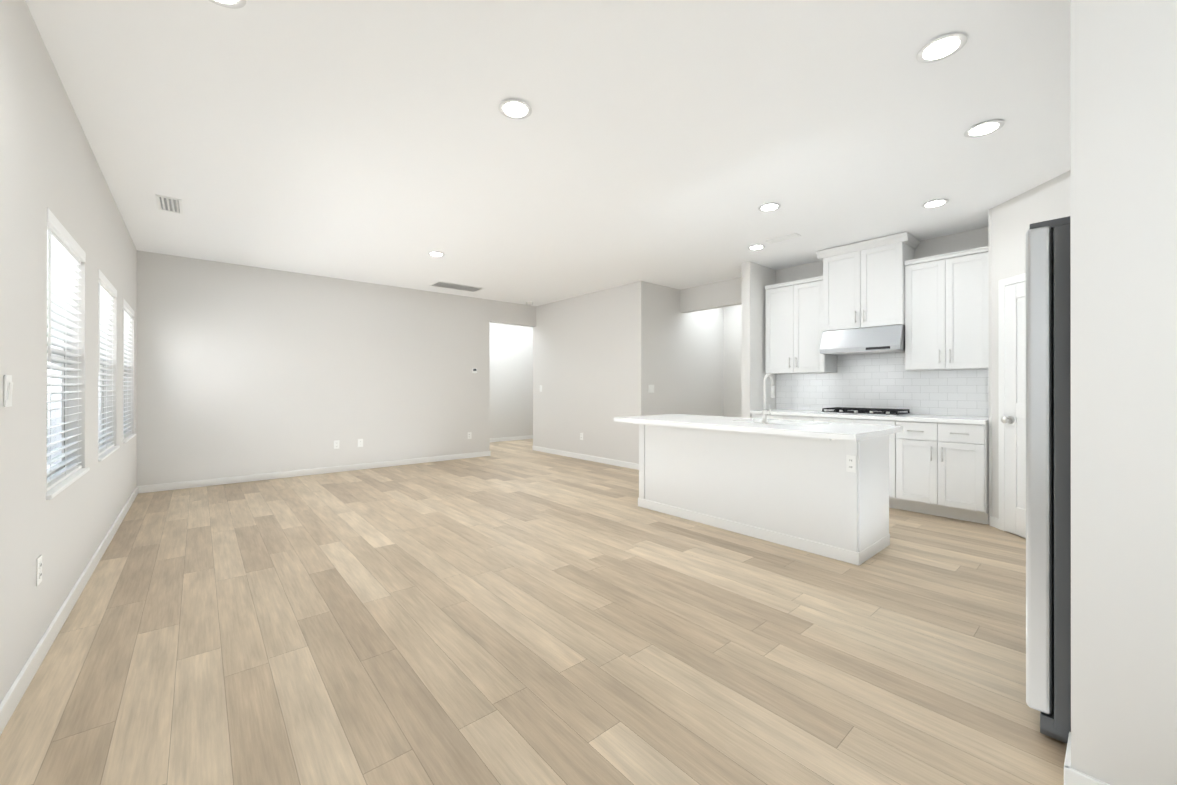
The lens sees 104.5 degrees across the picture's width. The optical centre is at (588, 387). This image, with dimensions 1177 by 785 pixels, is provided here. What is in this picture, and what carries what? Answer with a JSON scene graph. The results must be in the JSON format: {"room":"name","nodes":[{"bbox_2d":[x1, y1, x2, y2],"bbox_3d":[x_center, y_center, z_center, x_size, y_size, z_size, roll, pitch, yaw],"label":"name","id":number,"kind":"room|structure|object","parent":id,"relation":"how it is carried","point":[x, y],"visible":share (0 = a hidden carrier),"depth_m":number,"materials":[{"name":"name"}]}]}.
{"room":"kitchen","nodes":[
{"label":"kitchen","id":0,"kind":"room"},
{"bbox_2d":[0,0,136,702],"bbox_3d":[-2.150,-0.178,1.586,0.150,2.740,9.435,0,0,-41],"label":"wall","id":1,"kind":"structure","parent":0,"point":[48,159],"depth_m":2.04,"materials":[{"name":"white paint"}]},
{"bbox_2d":[4,375,12,406],"bbox_3d":[-2.099,0.012,1.652,0.013,0.116,0.072,0,0,-41],"label":"light switch","id":2,"kind":"object","parent":1,"relation":"attached to","point":[8,385],"visible":1,"depth_m":1.64,"materials":[{"name":"white plastic"}]},
{"bbox_2d":[36,555,41,585],"bbox_3d":[-2.380,0.792,1.977,0.009,0.116,0.072,0,0,-41],"label":"electrical outlet","id":3,"kind":"object","parent":1,"relation":"attached to","point":[38,570],"visible":1,"depth_m":1.97,"materials":[{"name":"white plastic"}]},
{"bbox_2d":[0,486,139,734],"bbox_3d":[-2.087,1.149,1.638,0.014,0.085,9.205,0,0,-41],"label":"baseboard","id":4,"kind":"structure","parent":1,"relation":"attached to","point":[14,695],"depth_m":2.11,"materials":[{"name":"white wood"}]},
{"bbox_2d":[46,329,135,499],"bbox_3d":[-3.736,-0.157,3.463,0.153,1.340,3.760,0,0,-41],"label":"window unit","id":5,"kind":"structure","parent":1,"relation":"in","point":[58,420],"depth_m":2.68,"materials":[{"name":"white plastic"}]},
{"bbox_2d":[47,208,85,490],"bbox_3d":[-2.804,-0.168,2.418,0.070,1.315,0.908,0,0,-41],"label":"window blinds","id":6,"kind":"object","parent":5,"relation":"attached to","point":[66,254],"visible":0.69,"depth_m":2.43,"materials":[{"name":"white plastic"}]},
{"bbox_2d":[98,269,116,455],"bbox_3d":[-3.728,-0.167,3.496,0.070,1.315,0.908,0,0,-41],"label":"window blinds","id":7,"kind":"object","parent":5,"relation":"attached to","point":[107,291],"visible":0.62,"depth_m":3.53,"materials":[{"name":"white plastic"}]},
{"bbox_2d":[123,299,133,438],"bbox_3d":[-4.625,-0.166,4.545,0.070,1.315,0.908,0,0,-41],"label":"window blinds","id":8,"kind":"object","parent":5,"relation":"attached to","point":[128,311],"visible":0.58,"depth_m":4.62,"materials":[{"name":"white plastic"}]},
{"bbox_2d":[98,354,101,446],"bbox_3d":[-3.788,-0.167,3.445,0.050,1.320,0.920,0,0,-41],"label":"window unit","id":9,"kind":"structure","parent":1,"relation":"in","point":[100,405],"depth_m":3.77,"materials":[{"name":"white plastic"}]},
{"bbox_2d":[137,250,535,485],"bbox_3d":[-3.075,-0.174,6.929,5.395,2.740,0.115,0,0,-41],"label":"wall","id":10,"kind":"structure","parent":0,"point":[242,370],"depth_m":6.13,"materials":[{"name":"white paint"}]},
{"bbox_2d":[140,451,490,492],"bbox_3d":[-3.390,1.154,6.573,4.394,0.085,0.014,0,0,-41],"label":"baseboard","id":11,"kind":"structure","parent":10,"relation":"attached to","point":[286,474],"depth_m":6.11,"materials":[{"name":"white wood"}]},
{"bbox_2d":[334,440,338,448],"bbox_3d":[-3.556,0.806,6.434,0.072,0.116,0.009,0,0,-41],"label":"electrical outlet","id":12,"kind":"object","parent":10,"relation":"attached to","point":[336,444],"visible":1,"depth_m":6.43,"materials":[{"name":"white plastic"}]},
{"bbox_2d":[358,439,362,446],"bbox_3d":[-3.321,0.806,6.635,0.072,0.116,0.009,0,0,-41],"label":"electrical outlet","id":13,"kind":"object","parent":10,"relation":"attached to","point":[360,442],"visible":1,"depth_m":6.63,"materials":[{"name":"white plastic"}]},
{"bbox_2d":[490,322,532,438],"bbox_3d":[-2.011,-0.171,10.150,5.030,2.740,0.115,0,0,-41],"label":"wall","id":14,"kind":"structure","parent":0,"point":[511,380],"depth_m":10.29,"materials":[{"name":"white paint"}]},
{"bbox_2d":[490,435,532,441],"bbox_3d":[-1.969,1.157,10.099,4.800,0.085,0.014,0,0,-41],"label":"baseboard","id":15,"kind":"structure","parent":14,"relation":"attached to","point":[529,436],"depth_m":10.28,"materials":[{"name":"white wood"}]},
{"bbox_2d":[0,439,1066,784],"bbox_3d":[0.432,1.235,4.950,8.450,0.080,11.190,0,0,-41],"label":"floor","id":16,"kind":"structure","parent":0,"point":[514,613],"depth_m":2.09,"materials":[{"name":"brown wood"}]},
{"bbox_2d":[628,422,889,565],"bbox_3d":[1.336,0.761,3.974,0.854,0.866,2.023,0,0,-41],"label":"kitchen island","id":17,"kind":"object","parent":16,"relation":"on","point":[792,484],"depth_m":3.50,"materials":[{"name":"white wood"}]},
{"bbox_2d":[614,415,881,441],"bbox_3d":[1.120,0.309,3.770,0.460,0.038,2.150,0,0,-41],"label":"island countertop","id":18,"kind":"structure","parent":17,"relation":"on","point":[847,433],"depth_m":3.40,"materials":[{"name":"white stone"}]},
{"bbox_2d":[761,374,774,423],"bbox_3d":[1.478,0.088,3.705,0.178,0.403,0.088,0,0,-41],"label":"gooseneck faucet","id":19,"kind":"object","parent":18,"relation":"on","point":[764,415],"visible":1,"depth_m":3.68,"materials":[{"name":"silver metal"}]},
{"bbox_2d":[846,455,855,472],"bbox_3d":[1.777,0.515,3.085,0.008,0.115,0.060,0,0,-41],"label":"outlet","id":20,"kind":"object","parent":17,"relation":"attached to","point":[850,463],"visible":1,"depth_m":3.08,"materials":[{"name":"white plastic"}]},
{"bbox_2d":[750,409,988,524],"bbox_3d":[2.925,0.739,4.936,0.672,0.912,2.191,0,0,-41],"label":"base cabinet","id":21,"kind":"object","parent":16,"relation":"on","point":[938,465],"visible":0.44,"depth_m":4.19,"materials":[{"name":"white wood"}]},
{"bbox_2d":[817,407,912,415],"bbox_3d":[2.968,0.256,4.917,0.515,0.052,0.762,0,0,-41],"label":"gas cooktop","id":22,"kind":"object","parent":21,"relation":"in","point":[868,411],"visible":1,"depth_m":4.81,"materials":[{"name":"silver metal"}]},
{"bbox_2d":[1026,216,1070,743],"bbox_3d":[2.123,0.313,1.561,0.910,1.758,0.829,0,0,-41],"label":"refrigerator","id":23,"kind":"object","parent":16,"relation":"on","point":[1048,481],"visible":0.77,"depth_m":1.54,"materials":[{"name":"stainless steel"},{"name":"dark gray painted metal"},{"name":"black plastic"}]},
{"bbox_2d":[25,0,1069,305],"bbox_3d":[0.432,-1.585,4.953,8.450,0.080,11.190,0,0,-41],"label":"ceiling","id":24,"kind":"structure","parent":0,"point":[675,144],"depth_m":2.72,"materials":[{"name":"white paint"}]},
{"bbox_2d":[155,194,182,213],"bbox_3d":[-3.533,-1.542,3.849,0.160,0.015,0.400,0,0,-41],"label":"ceiling vent","id":25,"kind":"object","parent":24,"relation":"in","point":[170,204],"visible":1,"depth_m":3.84,"materials":[{"name":"white plastic"}]},
{"bbox_2d":[209,0,245,8],"bbox_3d":[-1.436,-1.542,1.760,0.184,0.011,0.184,0,0,-41],"label":"recessed light","id":26,"kind":"object","parent":24,"relation":"in","point":[234,4],"visible":1,"depth_m":1.83,"materials":[{"name":"white plastic"}]},
{"bbox_2d":[428,251,444,256],"bbox_3d":[-1.754,-1.539,5.253,0.184,0.011,0.184,0,0,-41],"label":"recessed light","id":27,"kind":"object","parent":24,"relation":"in","point":[434,253],"visible":0.94,"depth_m":5.25,"materials":[{"name":"white plastic"}]},
{"bbox_2d":[429,281,484,291],"bbox_3d":[-2.004,-1.539,6.975,0.740,0.012,0.360,0,0,-41],"label":"ceiling vent","id":28,"kind":"object","parent":24,"relation":"in","point":[448,285],"visible":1,"depth_m":6.94,"materials":[{"name":"white plastic"}]},
{"bbox_2d":[498,99,531,118],"bbox_3d":[-0.405,-1.542,2.525,0.184,0.011,0.184,0,0,-41],"label":"recessed light","id":29,"kind":"object","parent":24,"relation":"in","point":[514,109],"visible":1,"depth_m":2.52,"materials":[{"name":"white plastic"}]},
{"bbox_2d":[748,245,764,249],"bbox_3d":[1.843,-1.539,5.003,0.184,0.011,0.184,0,0,-41],"label":"recessed light","id":30,"kind":"object","parent":24,"relation":"in","point":[755,247],"visible":0.98,"depth_m":4.99,"materials":[{"name":"white plastic"}]},
{"bbox_2d":[758,203,780,211],"bbox_3d":[1.545,-1.540,3.891,0.184,0.011,0.184,0,0,-41],"label":"recessed light","id":31,"kind":"object","parent":24,"relation":"in","point":[766,207],"visible":0.94,"depth_m":3.88,"materials":[{"name":"white plastic"}]},
{"bbox_2d":[766,233,800,243],"bbox_3d":[2.013,-1.541,4.713,0.110,0.017,0.320,0,0,-41],"label":"ceiling vent","id":32,"kind":"object","parent":24,"relation":"in","point":[786,237],"visible":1,"depth_m":4.70,"materials":[{"name":"white plastic"}]},
{"bbox_2d":[921,199,948,207],"bbox_3d":[2.900,-1.540,3.814,0.184,0.011,0.184,0,0,-41],"label":"recessed light","id":33,"kind":"object","parent":24,"relation":"in","point":[935,203],"visible":0.98,"depth_m":3.80,"materials":[{"name":"white plastic"}]},
{"bbox_2d":[916,33,966,62],"bbox_3d":[1.602,-1.542,2.071,0.184,0.011,0.184,0,0,-41],"label":"recessed light","id":34,"kind":"object","parent":24,"relation":"in","point":[941,48],"visible":1,"depth_m":2.06,"materials":[{"name":"white plastic"}]},
{"bbox_2d":[964,120,1004,137],"bbox_3d":[2.354,-1.541,2.715,0.184,0.011,0.184,0,0,-41],"label":"recessed light","id":35,"kind":"object","parent":24,"relation":"in","point":[984,128],"visible":0.96,"depth_m":2.71,"materials":[{"name":"white plastic"}]},
{"bbox_2d":[533,281,644,463],"bbox_3d":[-0.106,-0.173,7.698,0.115,2.740,2.807,0,0,-41],"label":"wall","id":36,"kind":"structure","parent":0,"point":[602,359],"depth_m":7.43,"materials":[{"name":"white paint"}]},
{"bbox_2d":[532,446,638,469],"bbox_3d":[-0.151,1.155,7.650,0.014,0.085,2.821,0,0,-41],"label":"baseboard","id":37,"kind":"structure","parent":36,"relation":"attached to","point":[552,451],"depth_m":7.44,"materials":[{"name":"white wood"}]},
{"bbox_2d":[645,282,723,415],"bbox_3d":[1.613,-0.173,7.398,2.097,2.740,0.115,0,0,-41],"label":"wall","id":38,"kind":"structure","parent":0,"point":[684,352],"depth_m":7.18,"materials":[{"name":"white paint"}]},
{"bbox_2d":[648,385,653,392],"bbox_3d":[0.930,0.016,6.729,0.124,0.116,0.013,0,0,-41],"label":"light switch","id":39,"kind":"object","parent":38,"relation":"attached to","point":[650,388],"visible":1,"depth_m":6.72,"materials":[{"name":"white plastic"}]},
{"bbox_2d":[740,261,775,417],"bbox_3d":[2.174,-0.175,5.822,0.630,2.740,0.115,0,0,-41],"label":"wall","id":40,"kind":"structure","parent":0,"point":[741,300],"depth_m":5.66,"materials":[{"name":"white paint"}]},
{"bbox_2d":[680,227,988,416],"bbox_3d":[3.207,-0.175,5.214,0.115,2.740,5.278,0,0,-41],"label":"wall","id":41,"kind":"structure","parent":0,"point":[726,294],"depth_m":6.69,"materials":[{"name":"white paint"}]},
{"bbox_2d":[765,276,836,373],"bbox_3d":[2.587,-0.718,5.573,0.341,1.083,0.716,0,0,-41],"label":"upper cabinet","id":42,"kind":"object","parent":41,"relation":"attached to","point":[794,334],"depth_m":5.44,"materials":[{"name":"white wood"}]},
{"bbox_2d":[821,240,916,331],"bbox_3d":[3.049,-1.050,4.988,0.401,0.830,0.766,0,0,-41],"label":"upper cabinet","id":43,"kind":"object","parent":41,"relation":"attached to","point":[865,288],"depth_m":4.82,"materials":[{"name":"white wood"}]},
{"bbox_2d":[820,324,904,354],"bbox_3d":[3.014,-0.504,4.957,0.490,0.256,0.762,0,0,-41],"label":"under-cabinet range hood","id":44,"kind":"object","parent":43,"relation":"attached to","point":[881,339],"visible":0.89,"depth_m":4.79,"materials":[{"name":"silver metal"}]},
{"bbox_2d":[776,352,988,416],"bbox_3d":[3.178,-0.162,5.153,0.008,0.887,2.191,0,0,-41],"label":"tile backsplash","id":45,"kind":"structure","parent":41,"relation":"attached to","point":[884,380],"depth_m":5.02,"materials":[{"name":"white tile"}]},
{"bbox_2d":[905,248,988,370],"bbox_3d":[3.537,-0.719,4.464,0.341,1.083,0.656,0,0,-41],"label":"upper cabinet","id":46,"kind":"object","parent":41,"relation":"attached to","point":[937,306],"depth_m":4.33,"materials":[{"name":"white wood"}]},
{"bbox_2d":[988,170,1069,537],"bbox_3d":[3.841,-0.177,3.352,1.345,2.740,1.395,0,0,-41],"label":"wall","id":47,"kind":"structure","parent":0,"point":[1010,221],"depth_m":3.80,"materials":[{"name":"white paint"}]},
{"bbox_2d":[998,273,1025,537],"bbox_3d":[3.394,0.145,3.420,0.092,2.096,0.852,0,0,4],"label":"pantry door","id":48,"kind":"structure","parent":47,"relation":"in","point":[1012,385],"depth_m":3.70,"materials":[{"name":"white wood"}]},
{"bbox_2d":[1070,0,1176,784],"bbox_3d":[1.723,-0.179,1.113,0.200,2.740,0.740,0,0,-41],"label":"wall","id":49,"kind":"structure","parent":0,"point":[1123,159],"depth_m":1.24,"materials":[{"name":"white paint"}]},
{"bbox_2d":[1064,755,1109,784],"bbox_3d":[2.068,1.148,0.545,0.014,0.085,2.079,0,0,-41],"label":"baseboard","id":50,"kind":"structure","parent":49,"relation":"attached to","point":[1072,776],"depth_m":1.31,"materials":[{"name":"white wood"}]}
]}

